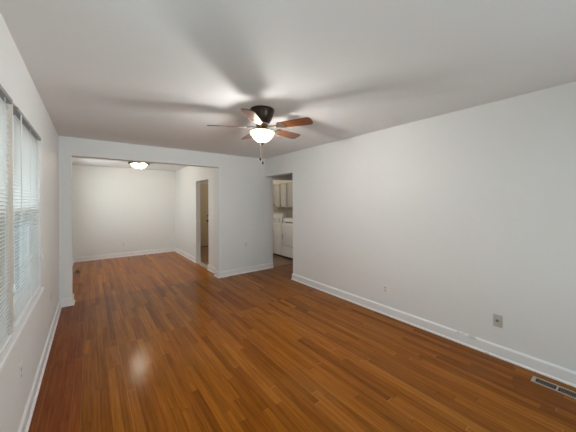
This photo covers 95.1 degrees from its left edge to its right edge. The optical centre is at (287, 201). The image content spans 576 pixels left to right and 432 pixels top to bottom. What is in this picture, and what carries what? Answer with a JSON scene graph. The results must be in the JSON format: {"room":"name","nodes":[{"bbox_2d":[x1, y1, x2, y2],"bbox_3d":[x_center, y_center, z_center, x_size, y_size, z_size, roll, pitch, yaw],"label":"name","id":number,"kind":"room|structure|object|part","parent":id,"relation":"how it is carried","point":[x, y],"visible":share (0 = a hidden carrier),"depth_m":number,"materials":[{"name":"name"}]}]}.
{"room":"empty living room","nodes":[
{"label":"empty living room","id":0,"kind":"room"},
{"bbox_2d":[0,12,72,431],"bbox_3d":[-2.442,0.278,2.498,0.200,2.440,10.330,0,0,-37],"label":"wall","id":1,"kind":"structure","parent":0,"point":[15,78],"depth_m":2.24,"materials":[{"name":"paint"}]},
{"bbox_2d":[0,103,12,334],"bbox_3d":[-1.677,0.097,1.467,0.188,1.345,0.110,0,0,-37],"label":"trim","id":2,"kind":"structure","parent":1,"relation":"attached to","point":[9,244],"depth_m":1.49,"materials":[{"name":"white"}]},
{"bbox_2d":[0,84,15,354],"bbox_3d":[-1.274,0.090,1.101,0.052,1.331,0.947,0,0,-37],"label":"window blind","id":3,"kind":"object","parent":1,"relation":"attached to","point":[4,97],"visible":1,"depth_m":1.40,"materials":[{"name":"grey plastic"}]},
{"bbox_3d":[-1.488,0.095,1.369,0.031,1.299,0.002,0,0,-37],"label":"ladder cord","id":4,"kind":"part","parent":3,"relation":"part of","materials":[{"name":"white fabric"}]},
{"bbox_3d":[-1.279,0.748,1.095,0.026,0.016,0.935,0,0,-37],"label":"rail","id":5,"kind":"part","parent":3,"relation":"part of","materials":[{"name":"white plastic"}]},
{"bbox_3d":[-1.530,-0.049,1.469,0.003,1.011,0.007,0,0,-10],"label":"lift cord","id":6,"kind":"part","parent":3,"relation":"part of","materials":[{"name":"white plastic"}]},
{"bbox_2d":[19,361,22,384],"bbox_3d":[-1.674,1.069,1.653,0.008,0.116,0.072,0,0,-37],"label":"wall outlet","id":7,"kind":"object","parent":1,"relation":"attached to","point":[20,365],"visible":1,"depth_m":1.63,"materials":[{"name":"white plastic"}]},
{"bbox_2d":[0,287,44,373],"bbox_3d":[-1.661,0.783,1.479,0.222,0.028,2.135,0,0,-37],"label":"trim","id":8,"kind":"structure","parent":1,"relation":"attached to","point":[18,330],"depth_m":1.57,"materials":[{"name":"white wood"}]},
{"bbox_2d":[13,189,32,317],"bbox_3d":[-1.986,0.098,1.906,0.084,1.345,0.965,0,0,-37],"label":"window","id":9,"kind":"structure","parent":1,"relation":"in","point":[22,226],"depth_m":2.25,"materials":[{"name":"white glass"}]},
{"bbox_2d":[13,106,43,327],"bbox_3d":[-1.922,0.093,1.964,0.052,1.331,0.955,0,0,-37],"label":"window blind","id":10,"kind":"object","parent":9,"relation":"attached to","point":[25,137],"visible":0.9,"depth_m":1.86,"materials":[{"name":"grey plastic"}]},
{"bbox_3d":[-1.721,0.096,1.680,0.031,1.299,0.002,0,0,-37],"label":"ladder cord","id":11,"kind":"part","parent":10,"relation":"part of","materials":[{"name":"white fabric"}]},
{"bbox_3d":[-1.927,0.750,1.958,0.026,0.016,0.943,0,0,-37],"label":"rail","id":12,"kind":"part","parent":10,"relation":"part of","materials":[{"name":"white plastic"}]},
{"bbox_3d":[-1.930,0.097,1.958,0.031,1.299,0.002,0,0,-37],"label":"ladder cord","id":13,"kind":"part","parent":10,"relation":"part of","materials":[{"name":"white fabric"}]},
{"bbox_3d":[-2.139,0.098,2.236,0.031,1.299,0.002,0,0,-37],"label":"ladder cord","id":14,"kind":"part","parent":10,"relation":"part of","materials":[{"name":"white fabric"}]},
{"bbox_3d":[-2.180,-0.046,2.335,0.003,1.011,0.007,0,0,-10],"label":"lift cord","id":15,"kind":"part","parent":10,"relation":"part of","materials":[{"name":"white plastic"}]},
{"bbox_2d":[17,294,74,431],"bbox_3d":[-1.251,1.434,1.224,0.165,0.116,6.866,0,0,-37],"label":"baseboard","id":16,"kind":"structure","parent":1,"relation":"attached to","point":[25,422],"depth_m":2.22,"materials":[{"name":"white wood"}]},
{"bbox_2d":[72,165,175,257],"bbox_3d":[-4.487,0.287,7.347,2.754,2.440,0.120,0,0,-37],"label":"wall","id":17,"kind":"structure","parent":0,"point":[112,206],"depth_m":7.21,"materials":[{"name":"paint"}]},
{"bbox_2d":[73,247,174,261],"bbox_3d":[-4.403,1.449,7.314,2.437,0.116,0.026,0,0,-37],"label":"baseboard","id":18,"kind":"structure","parent":17,"relation":"attached to","point":[125,254],"depth_m":7.20,"materials":[{"name":"white wood"}]},
{"bbox_2d":[59,136,272,298],"bbox_3d":[-1.848,0.275,4.924,3.664,2.440,0.185,0,0,-37],"label":"wall","id":19,"kind":"structure","parent":0,"point":[243,193],"depth_m":5.24,"materials":[{"name":"paint"}]},
{"bbox_2d":[214,263,273,277],"bbox_3d":[-0.902,1.433,5.630,1.311,0.116,0.239,0,0,-37],"label":"baseboard","id":20,"kind":"structure","parent":19,"relation":"attached to","point":[227,273],"depth_m":5.49,"materials":[{"name":"white wood"}]},
{"bbox_2d":[175,166,215,267],"bbox_3d":[-2.388,0.278,6.741,0.105,2.440,3.370,0,0,-37],"label":"wall","id":21,"kind":"structure","parent":0,"point":[188,179],"depth_m":6.71,"materials":[{"name":"paint"}]},
{"bbox_2d":[175,247,200,262],"bbox_3d":[-2.807,1.441,7.284,0.132,0.116,1.991,0,0,-37],"label":"baseboard","id":22,"kind":"structure","parent":21,"relation":"attached to","point":[177,250],"depth_m":6.99,"materials":[{"name":"white wood"}]},
{"bbox_2d":[197,262,207,268],"bbox_3d":[-1.958,1.495,6.181,0.114,0.022,0.845,0,0,-37],"label":"trim","id":23,"kind":"structure","parent":21,"relation":"attached to","point":[199,263],"depth_m":6.25,"materials":[{"name":"grey"}]},
{"bbox_2d":[207,264,215,273],"bbox_3d":[-1.582,1.436,5.604,0.134,0.116,0.600,0,0,-31],"label":"baseboard","id":24,"kind":"structure","parent":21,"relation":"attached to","point":[212,269],"depth_m":5.63,"materials":[{"name":"white wood"}]},
{"bbox_2d":[273,207,292,217],"bbox_3d":[0.286,0.266,7.780,0.100,2.440,5.500,0,0,-37],"label":"wall","id":25,"kind":"structure","parent":0,"point":[288,211],"depth_m":8.18,"materials":[{"name":"paint"}]},
{"bbox_2d":[273,184,280,206],"bbox_3d":[-0.287,-0.187,8.133,0.390,0.690,0.608,0,0,-37],"label":"upper cabinet","id":26,"kind":"object","parent":25,"relation":"attached to","point":[276,187],"visible":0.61,"depth_m":7.90,"materials":[{"name":"grey wood"}]},
{"bbox_2d":[273,180,292,184],"bbox_3d":[-0.093,-0.744,7.880,0.380,0.418,2.490,0,0,-37],"label":"trim","id":27,"kind":"structure","parent":25,"relation":"attached to","point":[274,181],"depth_m":7.69,"materials":[{"name":"paint"}]},
{"bbox_2d":[280,183,287,206],"bbox_3d":[0.007,-0.188,7.741,0.390,0.690,0.308,0,0,-37],"label":"upper cabinet","id":28,"kind":"object","parent":25,"relation":"attached to","point":[284,187],"visible":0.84,"depth_m":7.59,"materials":[{"name":"grey wood"}]},
{"bbox_2d":[288,183,292,206],"bbox_3d":[0.311,-0.190,7.337,0.390,0.690,0.638,0,0,-37],"label":"upper cabinet","id":29,"kind":"object","parent":25,"relation":"attached to","point":[290,185],"visible":0.2,"depth_m":7.37,"materials":[{"name":"grey wood"}]},
{"bbox_2d":[273,174,292,180],"bbox_3d":[0.224,-0.737,6.492,1.540,0.435,0.110,0,0,-37],"label":"wall","id":30,"kind":"structure","parent":0,"point":[285,177],"depth_m":6.21,"materials":[{"name":"paint"}]},
{"bbox_2d":[0,0,575,170],"bbox_3d":[-0.403,-1.011,4.141,5.564,0.120,10.700,0,0,-37],"label":"ceiling","id":31,"kind":"structure","parent":0,"point":[156,73],"depth_m":1.79,"materials":[{"name":"paint"}]},
{"bbox_2d":[128,162,149,165],"bbox_3d":[-3.524,-0.847,6.236,0.452,0.181,0.452,0,0,-37],"label":"ceiling light","id":32,"kind":"object","parent":31,"relation":"attached to","point":[131,163],"visible":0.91,"depth_m":6.30,"materials":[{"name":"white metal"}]},
{"bbox_2d":[207,105,312,163],"bbox_3d":[-0.262,-0.669,2.752,1.048,0.566,1.048,0,0,-37],"label":"ceiling fan","id":33,"kind":"object","parent":31,"relation":"hanging from","point":[261,115],"visible":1,"depth_m":2.63,"materials":[{"name":"brown wood"}]},
{"bbox_3d":[-0.627,-0.762,2.660,0.363,0.006,0.128,0,13,-10],"label":"blade","id":34,"kind":"part","parent":33,"relation":"part of","materials":[{"name":"brown wood"}]},
{"bbox_3d":[-0.438,-0.763,3.047,0.128,0.006,0.363,-15,7,-27],"label":"blade","id":35,"kind":"part","parent":33,"relation":"part of","materials":[{"name":"brown wood"}]},
{"bbox_3d":[-0.318,-0.764,2.360,0.128,0.006,0.363,13,2,8],"label":"blade","id":36,"kind":"part","parent":33,"relation":"part of","materials":[{"name":"brown wood"}]},
{"bbox_3d":[-0.011,-0.765,2.986,0.128,0.006,0.363,-18,-12,43],"label":"blade","id":37,"kind":"part","parent":33,"relation":"part of","materials":[{"name":"brown wood"}]},
{"bbox_3d":[0.063,-0.765,2.562,0.363,0.006,0.128,0,-13,26],"label":"blade","id":38,"kind":"part","parent":33,"relation":"part of","materials":[{"name":"brown wood"}]},
{"bbox_2d":[28,246,575,431],"bbox_3d":[-0.341,1.548,4.191,5.224,0.120,10.520,0,0,-37],"label":"floor","id":39,"kind":"structure","parent":0,"point":[157,342],"depth_m":2.37,"materials":[{"name":"brown wood"}]},
{"bbox_2d":[273,213,285,256],"bbox_3d":[-0.137,0.905,7.573,0.660,1.165,0.685,0,0,-37],"label":"washing machine","id":40,"kind":"object","parent":39,"relation":"on","point":[278,218],"visible":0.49,"depth_m":7.26,"materials":[{"name":"white metal"}]},
{"bbox_3d":[-0.314,0.458,7.441,0.159,0.270,0.670,0,0,-37],"label":"control panel","id":41,"kind":"part","parent":40,"relation":"part of","materials":[{"name":"white plastic"}]},
{"bbox_2d":[281,218,292,259],"bbox_3d":[0.270,0.956,6.996,0.704,1.060,0.685,0,0,-37],"label":"dryer","id":42,"kind":"object","parent":39,"relation":"on","point":[287,225],"visible":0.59,"depth_m":6.87,"materials":[{"name":"white metal"}]},
{"bbox_3d":[0.019,0.897,6.808,0.018,0.480,0.600,0,0,-37],"label":"dryer door","id":43,"kind":"part","parent":42,"relation":"part of","materials":[{"name":"white metal"}]},
{"bbox_3d":[0.110,0.509,6.878,0.158,0.165,0.670,0,0,-37],"label":"control panel","id":44,"kind":"part","parent":42,"relation":"part of","materials":[{"name":"white"}]},
{"bbox_2d":[531,376,575,398],"bbox_3d":[2.129,1.472,2.084,0.098,0.011,0.300,0,0,-37],"label":"floor vent","id":45,"kind":"object","parent":39,"relation":"in","point":[562,390],"visible":1,"depth_m":2.09,"materials":[{"name":"beige metal"}]},
{"bbox_2d":[265,81,575,371],"bbox_3d":[1.582,0.260,3.239,0.202,2.440,6.682,0,0,-37],"label":"wall","id":46,"kind":"structure","parent":0,"point":[466,217],"depth_m":2.76,"materials":[{"name":"paint"}]},
{"bbox_2d":[383,284,387,293],"bbox_3d":[1.281,1.147,3.470,0.008,0.116,0.072,0,0,-37],"label":"wall outlet","id":47,"kind":"object","parent":46,"relation":"attached to","point":[385,287],"visible":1,"depth_m":3.46,"materials":[{"name":"white plastic"}]},
{"bbox_2d":[292,273,575,387],"bbox_3d":[1.866,1.420,2.845,0.229,0.116,5.717,0,0,-37],"label":"baseboard","id":48,"kind":"structure","parent":46,"relation":"attached to","point":[561,374],"depth_m":2.74,"materials":[{"name":"wood"}]},
{"bbox_2d":[493,314,502,327],"bbox_3d":[1.995,1.135,2.509,0.021,0.116,0.072,0,0,-37],"label":"cable plate","id":49,"kind":"object","parent":46,"relation":"attached to","point":[497,319],"visible":1,"depth_m":2.51,"materials":[{"name":"grey plastic"}]},
{"bbox_3d":[-2.371,0.277,9.105,2.760,2.440,0.390,0,0,-37],"label":"wall","id":50,"kind":"structure","parent":0,"visible":0},
{"bbox_2d":[200,186,208,246],"bbox_3d":[-2.976,0.479,8.703,0.810,2.018,0.101,0,0,-37],"label":"door","id":51,"kind":"structure","parent":50,"relation":"in","point":[204,240],"depth_m":8.85,"materials":[{"name":"beige paint"}]},
{"bbox_3d":[-2.852,-0.315,8.817,0.270,0.230,0.007,0,0,-37],"label":"panel","id":52,"kind":"part","parent":51,"relation":"part of","materials":[{"name":"beige paint"}]},
{"bbox_3d":[-2.850,0.180,8.817,0.270,0.600,0.007,0,0,-37],"label":"panel","id":53,"kind":"part","parent":51,"relation":"part of","materials":[{"name":"beige paint"}]},
{"bbox_3d":[-2.846,0.960,8.817,0.270,0.640,0.007,0,0,-37],"label":"panel","id":54,"kind":"part","parent":51,"relation":"part of","materials":[{"name":"beige paint"}]}
]}

